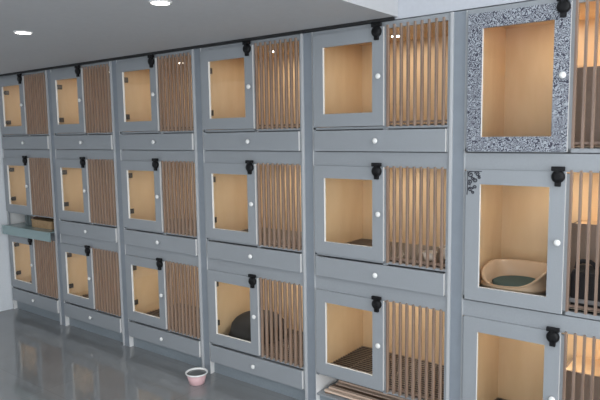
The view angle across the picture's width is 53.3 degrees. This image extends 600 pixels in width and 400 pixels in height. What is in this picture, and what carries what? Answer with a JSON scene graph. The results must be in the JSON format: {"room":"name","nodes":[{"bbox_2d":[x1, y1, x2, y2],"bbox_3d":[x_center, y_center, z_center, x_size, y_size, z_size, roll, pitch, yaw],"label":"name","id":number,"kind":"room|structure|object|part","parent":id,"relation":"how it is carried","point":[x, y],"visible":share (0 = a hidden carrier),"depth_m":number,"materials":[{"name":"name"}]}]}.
{"room":"pet boarding kennel","nodes":[
{"label":"pet boarding kennel","id":0,"kind":"room"},
{"bbox_2d":[0,124,12,310],"bbox_3d":[-4.361,-0.087,3.673,0.090,2.763,6.336,4,8,37],"label":"wall","id":1,"kind":"structure","parent":0,"point":[6,297],"depth_m":5.68,"materials":[{"name":"white paint"}]},
{"bbox_2d":[0,308,298,399],"bbox_3d":[-1.065,1.550,1.321,8.352,0.072,6.336,4,8,37],"label":"floor","id":2,"kind":"structure","parent":0,"point":[41,358],"depth_m":4.21,"materials":[{"name":"grey concrete"}]},
{"bbox_2d":[0,70,64,324],"bbox_3d":[-2.266,-0.043,5.574,0.900,2.198,0.581,4,8,37],"label":"tall cabinet","id":3,"kind":"object","parent":2,"relation":"on","point":[26,114],"visible":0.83,"depth_m":5.34,"materials":[{"name":"grey paint"}]},
{"bbox_3d":[-2.599,-0.848,5.405,0.447,0.502,0.015,4,8,37],"label":"door","id":4,"kind":"part","parent":3,"relation":"part of","materials":[{"name":"grey paint"}]},
{"bbox_3d":[-2.589,-0.134,5.483,0.447,0.502,0.015,4,8,37],"label":"door","id":5,"kind":"part","parent":3,"relation":"part of","materials":[{"name":"grey paint"}]},
{"bbox_3d":[-2.578,0.580,5.562,0.447,0.502,0.015,4,8,37],"label":"door","id":6,"kind":"part","parent":3,"relation":"part of","materials":[{"name":"grey paint"}]},
{"bbox_3d":[-2.456,-0.511,5.335,0.787,0.112,0.016,4,8,37],"label":"drawer","id":7,"kind":"part","parent":3,"relation":"part of","materials":[{"name":"grey paint"}]},
{"bbox_2d":[2,222,54,241],"bbox_3d":[-2.331,0.277,5.550,0.830,0.083,0.455,4,8,37],"label":"drawer","id":8,"kind":"object","parent":3,"relation":"in","point":[18,229],"visible":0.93,"depth_m":5.38,"materials":[{"name":"teal plastic"}]},
{"bbox_2d":[25,215,28,224],"bbox_3d":[-2.506,0.177,5.699,0.036,0.091,0.216,4,8,37],"label":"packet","id":9,"kind":"object","parent":8,"relation":"on","point":[26,216],"visible":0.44,"depth_m":5.61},
{"bbox_2d":[31,217,53,229],"bbox_3d":[-2.251,0.206,5.500,0.342,0.070,0.270,4,8,37],"label":"cardboard box","id":10,"kind":"object","parent":8,"relation":"on","point":[47,223],"visible":0.43,"depth_m":5.40,"materials":[{"name":"brown cardboard"}]},
{"bbox_3d":[-2.435,0.916,5.492,0.787,0.112,0.016,4,8,37],"label":"drawer","id":11,"kind":"part","parent":3,"relation":"part of","materials":[{"name":"grey paint"}]},
{"bbox_2d":[24,73,48,133],"bbox_3d":[-2.274,-0.827,5.167,0.333,0.514,0.027,4,8,37],"label":"grille","id":12,"kind":"object","parent":3,"relation":"attached to","point":[36,118],"depth_m":5.16,"materials":[{"name":"brown wood"}]},
{"bbox_2d":[29,158,53,217],"bbox_3d":[-2.263,-0.113,5.246,0.333,0.514,0.027,4,8,37],"label":"grille","id":13,"kind":"object","parent":3,"relation":"attached to","point":[41,185],"depth_m":5.24,"materials":[{"name":"brown wood"}]},
{"bbox_2d":[34,239,57,298],"bbox_3d":[-2.253,0.601,5.325,0.333,0.514,0.027,4,8,37],"label":"grille","id":14,"kind":"object","parent":3,"relation":"attached to","point":[45,253],"depth_m":5.32,"materials":[{"name":"brown wood"}]},
{"bbox_2d":[50,60,128,345],"bbox_3d":[-1.552,0.007,5.028,0.900,2.198,0.581,4,8,37],"label":"tall cabinet","id":15,"kind":"object","parent":2,"relation":"on","point":[84,97],"visible":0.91,"depth_m":4.80,"materials":[{"name":"grey paint"}]},
{"bbox_3d":[-1.886,-0.798,4.859,0.447,0.502,0.015,4,8,37],"label":"door","id":16,"kind":"part","parent":15,"relation":"part of","materials":[{"name":"grey paint"}]},
{"bbox_3d":[-1.875,-0.084,4.937,0.447,0.502,0.015,4,8,37],"label":"door","id":17,"kind":"part","parent":15,"relation":"part of","materials":[{"name":"grey paint"}]},
{"bbox_3d":[-1.865,0.629,5.016,0.447,0.502,0.015,4,8,37],"label":"door","id":18,"kind":"part","parent":15,"relation":"part of","materials":[{"name":"grey paint"}]},
{"bbox_3d":[-1.743,-0.462,4.789,0.787,0.112,0.016,4,8,37],"label":"drawer","id":19,"kind":"part","parent":15,"relation":"part of","materials":[{"name":"grey paint"}]},
{"bbox_3d":[-1.732,0.252,4.868,0.787,0.112,0.016,4,8,37],"label":"drawer","id":20,"kind":"part","parent":15,"relation":"part of","materials":[{"name":"grey paint"}]},
{"bbox_3d":[-1.722,0.966,4.946,0.787,0.112,0.016,4,8,37],"label":"drawer","id":21,"kind":"part","parent":15,"relation":"part of","materials":[{"name":"grey paint"}]},
{"bbox_2d":[72,221,116,227],"bbox_3d":[-1.596,0.235,5.046,0.756,0.081,0.434,4,8,37],"label":"tray","id":22,"kind":"object","parent":15,"relation":"on","point":[75,224],"depth_m":4.89,"materials":[{"name":"grey paint"}]},
{"bbox_2d":[73,304,120,317],"bbox_3d":[-1.585,0.949,5.125,0.756,0.081,0.434,4,8,37],"label":"tray","id":23,"kind":"object","parent":15,"relation":"on","point":[79,311],"depth_m":4.97,"materials":[{"name":"grey paint"}]},
{"bbox_2d":[83,64,111,132],"bbox_3d":[-1.560,-0.777,4.621,0.333,0.514,0.027,4,8,37],"label":"grille","id":24,"kind":"object","parent":15,"relation":"attached to","point":[97,102],"depth_m":4.62,"materials":[{"name":"brown wood"}]},
{"bbox_2d":[87,159,116,225],"bbox_3d":[-1.550,-0.063,4.700,0.333,0.514,0.027,4,8,37],"label":"grille","id":25,"kind":"object","parent":15,"relation":"attached to","point":[101,184],"depth_m":4.70,"materials":[{"name":"brown wood"}]},
{"bbox_2d":[92,248,120,315],"bbox_3d":[-1.539,0.650,4.778,0.333,0.514,0.027,4,8,37],"label":"grille","id":26,"kind":"object","parent":15,"relation":"attached to","point":[106,287],"depth_m":4.78,"materials":[{"name":"brown wood"}]},
{"bbox_2d":[116,48,209,372],"bbox_3d":[-0.838,0.057,4.482,0.900,2.198,0.581,4,8,37],"label":"tall cabinet","id":27,"kind":"object","parent":2,"relation":"on","point":[159,95],"visible":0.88,"depth_m":4.27,"materials":[{"name":"grey paint"}]},
{"bbox_3d":[-1.172,-0.748,4.312,0.447,0.502,0.015,4,8,37],"label":"door","id":28,"kind":"part","parent":27,"relation":"part of","materials":[{"name":"grey paint"}]},
{"bbox_3d":[-1.162,-0.035,4.391,0.447,0.502,0.015,4,8,37],"label":"door","id":29,"kind":"part","parent":27,"relation":"part of","materials":[{"name":"grey paint"}]},
{"bbox_3d":[-1.151,0.679,4.470,0.447,0.502,0.015,4,8,37],"label":"door","id":30,"kind":"part","parent":27,"relation":"part of","materials":[{"name":"grey paint"}]},
{"bbox_3d":[-1.029,-0.412,4.243,0.787,0.112,0.016,4,8,37],"label":"drawer","id":31,"kind":"part","parent":27,"relation":"part of","materials":[{"name":"grey paint"}]},
{"bbox_3d":[-1.018,0.302,4.321,0.787,0.112,0.016,4,8,37],"label":"drawer","id":32,"kind":"part","parent":27,"relation":"part of","materials":[{"name":"grey paint"}]},
{"bbox_3d":[-1.008,1.016,4.400,0.787,0.112,0.016,4,8,37],"label":"drawer","id":33,"kind":"part","parent":27,"relation":"part of","materials":[{"name":"grey paint"}]},
{"bbox_2d":[137,230,197,252],"bbox_3d":[-0.882,0.285,4.500,0.756,0.081,0.434,4,8,37],"label":"tray","id":34,"kind":"object","parent":27,"relation":"on","point":[168,243],"depth_m":4.27,"materials":[{"name":"grey paint"}]},
{"bbox_2d":[136,322,199,340],"bbox_3d":[-0.872,0.999,4.578,0.756,0.081,0.434,4,8,37],"label":"tray","id":35,"kind":"object","parent":27,"relation":"on","point":[144,332],"depth_m":4.44,"materials":[{"name":"grey paint"}]},
{"bbox_2d":[157,52,192,131],"bbox_3d":[-0.847,-0.728,4.075,0.333,0.514,0.027,4,8,37],"label":"grille","id":36,"kind":"object","parent":27,"relation":"attached to","point":[181,57],"depth_m":4.07,"materials":[{"name":"brown wood"}]},
{"bbox_2d":[161,161,196,236],"bbox_3d":[-0.836,-0.014,4.154,0.333,0.514,0.027,4,8,37],"label":"grille","id":37,"kind":"object","parent":27,"relation":"attached to","point":[175,229],"depth_m":4.15,"materials":[{"name":"brown wood"}]},
{"bbox_2d":[165,261,199,338],"bbox_3d":[-0.826,0.700,4.232,0.333,0.514,0.027,4,8,37],"label":"grille","id":38,"kind":"object","parent":27,"relation":"attached to","point":[186,330],"depth_m":4.23,"materials":[{"name":"brown wood"}]},
{"bbox_2d":[185,367,207,385],"bbox_3d":[-0.685,1.176,3.971,0.151,0.079,0.151,4,8,37],"label":"pet bowl","id":39,"kind":"object","parent":2,"relation":"on","point":[196,376],"visible":1,"depth_m":3.94,"materials":[{"name":"pink plastic"}]},
{"bbox_2d":[200,33,314,399],"bbox_3d":[-0.125,0.106,3.936,0.900,2.198,0.581,4,8,37],"label":"tall cabinet","id":40,"kind":"object","parent":2,"relation":"on","point":[256,95],"visible":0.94,"depth_m":3.74,"materials":[{"name":"grey paint"}]},
{"bbox_3d":[-0.459,-0.699,3.766,0.447,0.502,0.015,4,8,37],"label":"door","id":41,"kind":"part","parent":40,"relation":"part of","materials":[{"name":"grey paint"}]},
{"bbox_3d":[-0.448,0.015,3.845,0.447,0.502,0.015,4,8,37],"label":"door","id":42,"kind":"part","parent":40,"relation":"part of","materials":[{"name":"grey paint"}]},
{"bbox_3d":[-0.438,0.729,3.923,0.447,0.502,0.015,4,8,37],"label":"door","id":43,"kind":"part","parent":40,"relation":"part of","materials":[{"name":"grey paint"}]},
{"bbox_3d":[-0.315,-0.362,3.696,0.787,0.112,0.016,4,8,37],"label":"drawer","id":44,"kind":"part","parent":40,"relation":"part of","materials":[{"name":"grey paint"}]},
{"bbox_3d":[-0.305,0.352,3.775,0.787,0.112,0.016,4,8,37],"label":"drawer","id":45,"kind":"part","parent":40,"relation":"part of","materials":[{"name":"grey paint"}]},
{"bbox_3d":[-0.294,1.065,3.854,0.787,0.112,0.016,4,8,37],"label":"drawer","id":46,"kind":"part","parent":40,"relation":"part of","materials":[{"name":"grey paint"}]},
{"bbox_2d":[229,310,288,343],"bbox_3d":[-0.286,0.860,4.144,0.414,0.166,0.414,4,8,37],"label":"pet bed","id":47,"kind":"object","parent":40,"relation":"on","point":[241,325],"visible":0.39,"depth_m":4.02,"materials":[{"name":"grey fabric"}]},
{"bbox_2d":[219,345,303,370],"bbox_3d":[-0.158,1.049,4.032,0.756,0.081,0.434,4,8,37],"label":"tray","id":48,"kind":"object","parent":40,"relation":"on","point":[228,357],"depth_m":3.89,"materials":[{"name":"grey paint"}]},
{"bbox_2d":[221,242,301,253],"bbox_3d":[-0.169,0.335,3.954,0.756,0.081,0.434,4,8,37],"label":"tray","id":49,"kind":"object","parent":40,"relation":"on","point":[226,247],"depth_m":3.80,"materials":[{"name":"grey paint"}]},
{"bbox_2d":[254,37,299,128],"bbox_3d":[-0.133,-0.678,3.529,0.332,0.514,0.027,4,8,37],"label":"grille","id":50,"kind":"object","parent":40,"relation":"attached to","point":[277,40],"depth_m":3.52,"materials":[{"name":"brown wood"}]},
{"bbox_2d":[257,163,301,250],"bbox_3d":[-0.122,0.036,3.607,0.332,0.514,0.027,4,8,37],"label":"grille","id":51,"kind":"object","parent":40,"relation":"attached to","point":[268,244],"depth_m":3.60,"materials":[{"name":"brown wood"}]},
{"bbox_2d":[259,277,303,367],"bbox_3d":[-0.112,0.750,3.686,0.332,0.514,0.027,4,8,37],"label":"grille","id":52,"kind":"object","parent":40,"relation":"attached to","point":[271,356],"depth_m":3.68,"materials":[{"name":"brown wood"}]},
{"bbox_2d":[311,10,465,399],"bbox_3d":[0.589,0.156,3.389,0.900,2.198,0.581,4,8,37],"label":"tall cabinet","id":53,"kind":"object","parent":2,"relation":"on","point":[388,97],"visible":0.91,"depth_m":3.24,"materials":[{"name":"grey paint"}]},
{"bbox_3d":[0.255,-0.649,3.220,0.447,0.502,0.015,4,8,37],"label":"door","id":54,"kind":"part","parent":53,"relation":"part of","materials":[{"name":"grey paint"}]},
{"bbox_3d":[0.265,0.065,3.299,0.447,0.502,0.015,4,8,37],"label":"door","id":55,"kind":"part","parent":53,"relation":"part of","materials":[{"name":"grey paint"}]},
{"bbox_3d":[0.276,0.779,3.377,0.447,0.502,0.015,4,8,37],"label":"door","id":56,"kind":"part","parent":53,"relation":"part of","materials":[{"name":"grey paint"}]},
{"bbox_2d":[324,380,408,399],"bbox_3d":[0.590,1.135,3.528,0.756,0.025,0.477,4,8,37],"label":"drawer","id":57,"kind":"object","parent":53,"relation":"in","point":[342,388],"visible":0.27,"depth_m":3.52,"materials":[{"name":"brown wood"}]},
{"bbox_3d":[0.409,0.401,3.229,0.787,0.112,0.016,4,8,37],"label":"drawer","id":58,"kind":"part","parent":53,"relation":"part of","materials":[{"name":"grey paint"}]},
{"bbox_3d":[0.398,-0.312,3.150,0.787,0.112,0.016,4,8,37],"label":"drawer","id":59,"kind":"part","parent":53,"relation":"part of","materials":[{"name":"grey paint"}]},
{"bbox_2d":[330,256,444,272],"bbox_3d":[0.545,0.385,3.407,0.756,0.081,0.434,4,8,37],"label":"tray","id":60,"kind":"object","parent":53,"relation":"on","point":[337,265],"depth_m":3.27,"materials":[{"name":"grey paint"}]},
{"bbox_2d":[386,300,442,399],"bbox_3d":[0.602,0.800,3.140,0.332,0.514,0.027,4,8,37],"label":"grille","id":61,"kind":"object","parent":53,"relation":"attached to","point":[398,391],"depth_m":3.14,"materials":[{"name":"brown wood"}]},
{"bbox_2d":[386,166,444,269],"bbox_3d":[0.591,0.086,3.061,0.332,0.514,0.027,4,8,37],"label":"grille","id":62,"kind":"object","parent":53,"relation":"attached to","point":[395,260],"depth_m":3.06,"materials":[{"name":"brown wood"}]},
{"bbox_2d":[386,17,446,126],"bbox_3d":[0.581,-0.628,2.982,0.332,0.514,0.027,4,8,37],"label":"grille","id":63,"kind":"object","parent":53,"relation":"attached to","point":[416,21],"depth_m":2.98,"materials":[{"name":"brown wood"}]},
{"bbox_2d":[422,250,437,260],"bbox_3d":[0.684,0.294,3.158,0.085,0.045,0.085,4,8,37],"label":"bowl","id":64,"kind":"object","parent":53,"relation":"on","point":[424,251],"visible":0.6,"depth_m":3.14,"materials":[{"name":"beige ceramic"}]},
{"bbox_2d":[439,245,445,259],"bbox_3d":[0.795,0.279,3.173,0.117,0.067,0.117,4,8,37],"label":"bowl","id":65,"kind":"object","parent":53,"relation":"on","point":[444,246],"visible":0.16,"depth_m":3.15,"materials":[{"name":"beige ceramic"}]},
{"bbox_2d":[460,0,599,399],"bbox_3d":[1.279,0.204,2.861,0.842,2.198,0.581,4,8,37],"label":"tall cabinet","id":66,"kind":"object","parent":2,"relation":"on","point":[531,162],"visible":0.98,"depth_m":2.83,"materials":[{"name":"grey paint"}]},
{"bbox_3d":[0.990,0.893,2.838,0.447,0.633,0.015,4,8,37],"label":"door","id":67,"kind":"part","parent":66,"relation":"part of","materials":[{"name":"grey paint"}]},
{"bbox_2d":[480,259,546,295],"bbox_3d":[1.089,0.385,2.999,0.330,0.114,0.319,4,8,37],"label":"pet bed","id":68,"kind":"object","parent":66,"relation":"on","point":[515,275],"visible":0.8,"depth_m":3.05,"materials":[{"name":"beige plastic"}]},
{"bbox_3d":[0.980,0.179,2.760,0.447,0.633,0.015,4,8,37],"label":"door","id":69,"kind":"part","parent":66,"relation":"part of","materials":[{"name":"grey paint"}]},
{"bbox_3d":[0.970,-0.534,2.681,0.447,0.633,0.015,4,8,37],"label":"door","id":70,"kind":"part","parent":66,"relation":"part of","materials":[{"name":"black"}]},
{"bbox_3d":[1.127,0.187,2.623,0.030,0.030,0.025,4,8,37],"label":"knob","id":71,"kind":"part","parent":66,"relation":"part of","materials":[{"name":"white ceramic"}]},
{"bbox_3d":[1.117,-0.531,2.544,0.030,0.030,0.025,4,8,37],"label":"knob","id":72,"kind":"part","parent":66,"relation":"part of","materials":[{"name":"white ceramic"}]},
{"bbox_2d":[562,331,595,399],"bbox_3d":[1.316,0.904,2.600,0.332,0.624,0.027,4,8,37],"label":"grille","id":73,"kind":"object","parent":66,"relation":"attached to","point":[585,334],"depth_m":2.64,"materials":[{"name":"brown wood"}]},
{"bbox_2d":[565,170,599,315],"bbox_3d":[1.305,0.190,2.521,0.332,0.624,0.027,4,8,37],"label":"grille","id":74,"kind":"object","parent":66,"relation":"attached to","point":[568,177],"depth_m":2.59,"materials":[{"name":"brown wood"}]},
{"bbox_2d":[569,259,599,308],"bbox_3d":[1.373,0.375,2.642,0.310,0.205,0.174,4,8,37],"label":"pet carrier","id":75,"kind":"object","parent":66,"relation":"in","point":[591,285],"visible":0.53,"depth_m":2.64,"materials":[{"name":"black fabric"}]},
{"bbox_3d":[1.289,0.291,2.696,0.100,0.048,0.020,4,8,37],"label":"handle","id":76,"kind":"part","parent":75,"relation":"part of","materials":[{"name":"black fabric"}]},
{"bbox_2d":[571,0,599,147],"bbox_3d":[1.295,-0.524,2.442,0.332,0.624,0.027,4,8,37],"label":"grille","id":77,"kind":"object","parent":66,"relation":"attached to","point":[575,4],"depth_m":2.51,"materials":[{"name":"brown wood"}]},
{"bbox_2d":[0,0,397,73],"bbox_3d":[-1.794,-1.212,3.429,4.154,0.549,2.095,4,8,37],"label":"ceiling","id":78,"kind":"structure","parent":0,"point":[65,32],"depth_m":3.08,"materials":[{"name":"white paint"}]},
{"bbox_2d":[13,31,32,34],"bbox_3d":[-1.526,-0.922,3.297,0.104,0.006,0.104,4,8,37],"label":"recessed light","id":79,"kind":"object","parent":78,"relation":"in","point":[15,32],"visible":1,"depth_m":3.29,"materials":[{"name":"white ceramic"}]},
{"bbox_2d":[148,0,172,5],"bbox_3d":[-0.608,-0.859,2.606,0.104,0.006,0.104,4,8,37],"label":"recessed light","id":80,"kind":"object","parent":78,"relation":"in","point":[152,2],"visible":1,"depth_m":2.60,"materials":[{"name":"white ceramic"}]},
{"bbox_2d":[0,0,534,76],"bbox_3d":[0.606,-1.223,3.252,8.172,0.558,0.549,4,8,37],"label":"wall","id":81,"kind":"structure","parent":0,"point":[407,9],"depth_m":2.90,"materials":[{"name":"white paint"}]},
{"bbox_2d":[0,17,394,75],"bbox_3d":[-1.169,-1.030,4.273,4.140,0.014,0.022,4,8,37],"label":"trim","id":82,"kind":"structure","parent":81,"relation":"attached to","point":[386,18],"depth_m":3.72,"materials":[{"name":"black"}]}
]}

